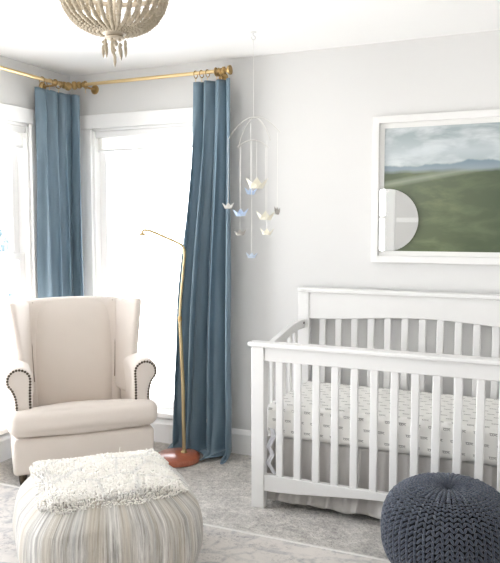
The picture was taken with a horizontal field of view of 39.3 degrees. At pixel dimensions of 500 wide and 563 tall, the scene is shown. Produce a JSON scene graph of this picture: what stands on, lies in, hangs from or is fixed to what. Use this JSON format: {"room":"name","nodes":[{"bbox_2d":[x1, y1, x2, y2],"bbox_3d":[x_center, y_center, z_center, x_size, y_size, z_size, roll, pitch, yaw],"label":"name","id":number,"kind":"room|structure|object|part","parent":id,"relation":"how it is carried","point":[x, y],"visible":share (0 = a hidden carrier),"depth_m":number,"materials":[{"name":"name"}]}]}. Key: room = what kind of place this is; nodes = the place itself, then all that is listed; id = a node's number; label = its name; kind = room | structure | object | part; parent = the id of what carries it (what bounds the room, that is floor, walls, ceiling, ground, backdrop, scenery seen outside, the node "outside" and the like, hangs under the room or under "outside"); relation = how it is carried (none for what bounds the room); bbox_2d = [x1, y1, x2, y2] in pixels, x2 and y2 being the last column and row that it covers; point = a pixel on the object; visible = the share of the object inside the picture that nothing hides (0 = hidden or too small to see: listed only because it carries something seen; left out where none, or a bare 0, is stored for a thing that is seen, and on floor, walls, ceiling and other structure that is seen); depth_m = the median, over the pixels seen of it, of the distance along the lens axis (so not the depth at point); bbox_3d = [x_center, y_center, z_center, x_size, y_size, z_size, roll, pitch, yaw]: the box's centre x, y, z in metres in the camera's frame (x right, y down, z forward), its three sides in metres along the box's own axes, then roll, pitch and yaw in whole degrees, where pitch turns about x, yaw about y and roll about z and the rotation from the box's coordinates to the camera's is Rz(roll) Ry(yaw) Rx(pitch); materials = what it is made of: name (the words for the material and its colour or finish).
{"room":"bedroom","nodes":[
{"label":"bedroom","id":0,"kind":"room"},
{"bbox_2d":[0,56,69,435],"bbox_3d":[-2.360,0.024,2.328,0.140,2.387,5.363,2,5,24],"label":"wall","id":1,"kind":"structure","parent":0,"point":[17,90],"depth_m":4.24,"materials":[{"name":"white paint"}]},
{"bbox_2d":[0,433,11,461],"bbox_3d":[-2.257,1.135,2.448,0.022,0.153,5.223,2,5,24],"label":"baseboard","id":2,"kind":"structure","parent":1,"relation":"attached to","point":[5,446],"depth_m":4.19,"materials":[{"name":"white paint"}]},
{"bbox_2d":[0,103,37,434],"bbox_3d":[-1.662,-0.045,3.817,0.185,1.935,1.474,2,5,24],"label":"window","id":3,"kind":"structure","parent":1,"relation":"in","point":[21,146],"depth_m":4.33,"materials":[{"name":"white paint"}]},
{"bbox_3d":[-1.607,0.907,3.869,0.065,0.029,1.474,2,5,24],"label":"sill","id":4,"kind":"part","parent":3,"relation":"part of","materials":[{"name":"white paint"}]},
{"bbox_3d":[-1.708,-0.500,3.801,0.035,0.815,1.224,2,5,24],"label":"sash","id":5,"kind":"part","parent":3,"relation":"part of","materials":[{"name":"white paint"}]},
{"bbox_2d":[0,130,22,145],"bbox_3d":[-1.647,-0.829,3.748,0.002,0.080,1.214,2,5,24],"label":"roller shade","id":6,"kind":"object","parent":3,"relation":"attached to","point":[7,137],"depth_m":4.21,"materials":[{"name":"white fabric"}]},
{"bbox_3d":[-1.671,0.376,3.856,0.035,1.020,1.224,2,5,24],"label":"sash","id":7,"kind":"part","parent":3,"relation":"part of","materials":[{"name":"white paint"}]},
{"bbox_3d":[-1.608,-0.057,3.792,0.024,1.906,1.434,2,5,24],"label":"casing","id":8,"kind":"part","parent":3,"relation":"part of","materials":[{"name":"white paint"}]},
{"bbox_2d":[0,66,71,90],"bbox_3d":[-1.576,-1.171,3.647,0.127,0.073,1.864,2,5,24],"label":"curtain rod","id":9,"kind":"object","parent":1,"relation":"attached to","point":[67,86],"visible":0.88,"depth_m":4.28,"materials":[{"name":"gold metal"}]},
{"bbox_2d":[34,76,86,297],"bbox_3d":[-1.201,-0.117,4.469,0.154,2.306,0.368,3,6,34],"label":"curtain","id":10,"kind":"object","parent":9,"relation":"hanging from","point":[57,114],"visible":0.6,"depth_m":4.44,"materials":[{"name":"blue fabric"}]},
{"bbox_2d":[0,442,387,558],"bbox_3d":[-0.201,1.336,1.532,4.815,0.100,5.503,2,5,24],"label":"floor","id":11,"kind":"structure","parent":0,"point":[222,492],"depth_m":3.41,"materials":[{"name":"grey carpet"}]},
{"bbox_2d":[2,296,156,485],"bbox_3d":[-0.995,0.594,4.079,0.834,0.970,0.602,-2,5,-21],"label":"armchair","id":12,"kind":"object","parent":11,"relation":"on","point":[78,380],"visible":0.98,"depth_m":4.08,"materials":[{"name":"beige fabric"}]},
{"bbox_3d":[-1.316,0.728,3.968,0.148,0.571,0.428,-2,5,-21],"label":"arm","id":13,"kind":"part","parent":12,"relation":"part of","materials":[{"name":"beige fabric"}]},
{"bbox_3d":[-1.237,0.610,3.749,0.132,0.285,0.009,-2,5,-21],"label":"nailhead trim","id":14,"kind":"part","parent":12,"relation":"part of","materials":[{"name":"grey metal"}]},
{"bbox_3d":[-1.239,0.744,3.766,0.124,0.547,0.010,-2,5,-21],"label":"arm","id":15,"kind":"part","parent":12,"relation":"part of","materials":[{"name":"beige fabric"}]},
{"bbox_2d":[36,299,111,406],"bbox_3d":[-1.071,0.451,4.269,0.489,0.685,0.099,-2,5,-21],"label":"cushion","id":16,"kind":"object","parent":12,"relation":"on","point":[74,336],"depth_m":4.23,"materials":[{"name":"beige fabric"}]},
{"bbox_2d":[7,399,156,436],"bbox_3d":[-0.980,0.775,4.055,0.810,0.235,0.519,-2,5,-21],"label":"seat cushion","id":17,"kind":"object","parent":12,"relation":"on","point":[41,417],"depth_m":3.85,"materials":[{"name":"beige fabric"}]},
{"bbox_3d":[-0.674,0.708,4.210,0.148,0.571,0.428,-2,5,-21],"label":"arm","id":18,"kind":"part","parent":12,"relation":"part of","materials":[{"name":"beige fabric"}]},
{"bbox_3d":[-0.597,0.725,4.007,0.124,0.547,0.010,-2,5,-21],"label":"arm","id":19,"kind":"part","parent":12,"relation":"part of","materials":[{"name":"beige fabric"}]},
{"bbox_3d":[-0.595,0.591,3.991,0.132,0.285,0.009,-2,5,-21],"label":"nailhead trim","id":20,"kind":"part","parent":12,"relation":"part of","materials":[{"name":"grey metal"}]},
{"bbox_2d":[138,229,199,467],"bbox_3d":[-0.494,0.380,4.157,0.404,1.382,0.268,2,5,24],"label":"floor lamp","id":21,"kind":"object","parent":11,"relation":"on","point":[176,457],"visible":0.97,"depth_m":4.17,"materials":[{"name":"gold metal"}]},
{"bbox_3d":[-0.647,-0.246,4.201,0.046,0.066,0.046,2,5,24],"label":"lamp shade","id":22,"kind":"part","parent":21,"relation":"part of","materials":[{"name":"white glass"}]},
{"bbox_2d":[0,483,390,562],"bbox_3d":[-0.188,1.244,1.974,4.104,0.012,2.374,2,5,24],"label":"area rug","id":23,"kind":"object","parent":11,"relation":"on","point":[220,544],"visible":0.26,"depth_m":3.04,"materials":[{"name":"white carpet"}]},
{"bbox_2d":[12,447,202,562],"bbox_3d":[-0.593,0.957,2.892,0.736,0.410,0.737,-2,5,-21],"label":"pouf","id":24,"kind":"object","parent":23,"relation":"on","point":[130,506],"visible":1,"depth_m":2.64,"materials":[{"name":"fabric"}]},
{"bbox_2d":[380,472,499,562],"bbox_3d":[0.781,0.982,2.769,0.521,0.381,0.521,-4,6,-41],"label":"pouf","id":25,"kind":"object","parent":23,"relation":"on","point":[438,517],"visible":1,"depth_m":2.60,"materials":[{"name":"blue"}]},
{"bbox_2d":[248,287,499,508],"bbox_3d":[0.786,0.602,3.482,1.432,1.050,0.714,2,5,24],"label":"crib","id":26,"kind":"object","parent":11,"relation":"on","point":[321,303],"visible":0.74,"depth_m":3.39,"materials":[{"name":"white paint"}]},
{"bbox_3d":[0.046,0.720,3.475,0.068,0.815,0.045,2,5,24],"label":"post","id":27,"kind":"part","parent":26,"relation":"part of","materials":[{"name":"white paint"}]},
{"bbox_3d":[0.173,0.296,3.741,0.030,0.118,0.611,2,5,24],"label":"rail","id":28,"kind":"part","parent":26,"relation":"part of","materials":[{"name":"white paint"}]},
{"bbox_3d":[0.314,0.567,4.059,0.068,1.026,0.045,2,5,24],"label":"post","id":29,"kind":"part","parent":26,"relation":"part of","materials":[{"name":"white paint"}]},
{"bbox_3d":[0.655,1.018,3.224,1.272,0.082,0.031,2,5,24],"label":"rail","id":30,"kind":"part","parent":26,"relation":"part of","materials":[{"name":"white paint"}]},
{"bbox_2d":[266,428,496,518],"bbox_3d":[0.781,0.919,3.495,1.414,0.385,0.632,2,5,24],"label":"skirt","id":31,"kind":"object","parent":26,"relation":"hanging from","point":[372,508],"visible":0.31,"depth_m":3.38,"materials":[{"name":"grey fabric"}]},
{"bbox_3d":[0.655,0.372,3.172,1.272,0.073,0.031,2,5,24],"label":"rail","id":32,"kind":"part","parent":26,"relation":"part of","materials":[{"name":"white paint"}]},
{"bbox_2d":[267,381,498,464],"bbox_3d":[0.789,0.690,3.494,1.300,0.180,0.591,2,5,24],"label":"mattress","id":33,"kind":"object","parent":26,"relation":"in","point":[447,401],"visible":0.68,"depth_m":3.32,"materials":[{"name":"white fabric"}]},
{"bbox_3d":[0.923,0.154,3.749,1.272,0.155,0.029,2,5,24],"label":"panel","id":34,"kind":"part","parent":26,"relation":"part of","materials":[{"name":"white paint"}]},
{"bbox_2d":[0,0,499,75],"bbox_3d":[-0.201,-1.143,1.332,4.815,0.100,5.503,2,5,24],"label":"ceiling","id":35,"kind":"structure","parent":0,"point":[39,33],"depth_m":3.49,"materials":[{"name":"white paint"}]},
{"bbox_2d":[59,0,168,65],"bbox_3d":[-0.468,-0.961,2.410,0.385,0.437,0.383,2,5,24],"label":"chandelier","id":36,"kind":"object","parent":35,"relation":"hanging from","point":[114,30],"visible":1,"depth_m":2.37,"materials":[{"name":"wood"}]},
{"bbox_3d":[-0.468,-1.000,2.407,0.011,0.277,0.012,2,5,24],"label":"stem","id":37,"kind":"part","parent":36,"relation":"part of","materials":[{"name":"metal"}]},
{"bbox_2d":[222,31,280,257],"bbox_3d":[0.011,-0.699,3.629,0.287,1.156,0.157,1,5,11],"label":"mobile","id":38,"kind":"object","parent":35,"relation":"hanging from","point":[256,183],"visible":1,"depth_m":3.62,"materials":[{"name":"white paper"}]},
{"bbox_3d":[0.020,-0.771,3.614,0.228,0.147,0.005,4,6,42],"label":"wire arm","id":39,"kind":"part","parent":38,"relation":"part of","materials":[{"name":"grey metal"}]},
{"bbox_3d":[0.024,-0.792,3.613,0.274,0.117,0.005,-1,5,-8],"label":"wire arm","id":40,"kind":"part","parent":38,"relation":"part of","materials":[{"name":"grey metal"}]},
{"bbox_2d":[70,30,499,429],"bbox_3d":[0.903,-0.100,3.868,4.815,2.387,0.140,2,5,24],"label":"wall","id":41,"kind":"structure","parent":0,"point":[323,104],"depth_m":3.98,"materials":[{"name":"white paint"}]},
{"bbox_2d":[80,107,192,418],"bbox_3d":[-0.632,-0.108,4.538,1.062,1.945,0.185,2,5,24],"label":"window","id":42,"kind":"structure","parent":41,"relation":"in","point":[94,159],"depth_m":4.60,"materials":[{"name":"white paint"}]},
{"bbox_3d":[-0.656,-0.118,4.483,1.022,1.916,0.024,2,5,24],"label":"casing","id":43,"kind":"part","parent":42,"relation":"part of","materials":[{"name":"white paint"}]},
{"bbox_3d":[-0.621,-0.075,4.564,0.812,1.805,0.035,2,5,24],"label":"sash","id":44,"kind":"part","parent":42,"relation":"part of","materials":[{"name":"white paint"}]},
{"bbox_2d":[98,133,191,149],"bbox_3d":[-0.638,-0.897,4.460,0.802,0.080,0.002,2,5,24],"label":"roller shade","id":45,"kind":"object","parent":42,"relation":"attached to","point":[106,141],"depth_m":4.47,"materials":[{"name":"white fabric"}]},
{"bbox_3d":[-0.656,0.851,4.561,1.062,0.029,0.065,2,5,24],"label":"sill","id":46,"kind":"part","parent":42,"relation":"part of","materials":[{"name":"white paint"}]},
{"bbox_2d":[71,65,232,93],"bbox_3d":[-0.608,-1.237,4.314,1.126,0.073,0.127,2,5,24],"label":"curtain rod","id":47,"kind":"object","parent":41,"relation":"attached to","point":[229,70],"visible":0.95,"depth_m":4.27,"materials":[{"name":"gold metal"}]},
{"bbox_2d":[167,68,231,463],"bbox_3d":[-0.334,-0.092,4.162,0.458,2.309,0.281,2,5,27],"label":"curtain","id":48,"kind":"object","parent":47,"relation":"hanging from","point":[206,298],"visible":0.93,"depth_m":4.21,"materials":[{"name":"blue fabric"}]},
{"bbox_2d":[150,418,269,455],"bbox_3d":[0.870,1.019,3.885,4.535,0.153,0.022,2,5,24],"label":"baseboard","id":49,"kind":"structure","parent":41,"relation":"attached to","point":[163,428],"depth_m":4.32,"materials":[{"name":"white paint"}]},
{"bbox_2d":[371,109,499,264],"bbox_3d":[1.192,-0.482,3.612,1.142,0.790,0.032,2,5,24],"label":"framed picture","id":50,"kind":"object","parent":41,"relation":"attached to","point":[447,164],"visible":1,"depth_m":3.69,"materials":[{"name":"white paint"}]},
{"bbox_2d":[379,189,418,250],"bbox_3d":[0.807,-0.333,3.796,0.211,0.340,0.006,2,5,24],"label":"mirror","id":51,"kind":"object","parent":50,"relation":"attached to","point":[399,218],"visible":1,"depth_m":3.80,"materials":[{"name":"white mirror"}]},
{"label":"outside","id":52,"kind":"structure","parent":0,"visible":0},
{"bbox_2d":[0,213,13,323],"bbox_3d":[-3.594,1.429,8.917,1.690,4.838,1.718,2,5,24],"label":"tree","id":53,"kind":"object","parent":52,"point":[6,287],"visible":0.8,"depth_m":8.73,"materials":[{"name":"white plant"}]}
]}

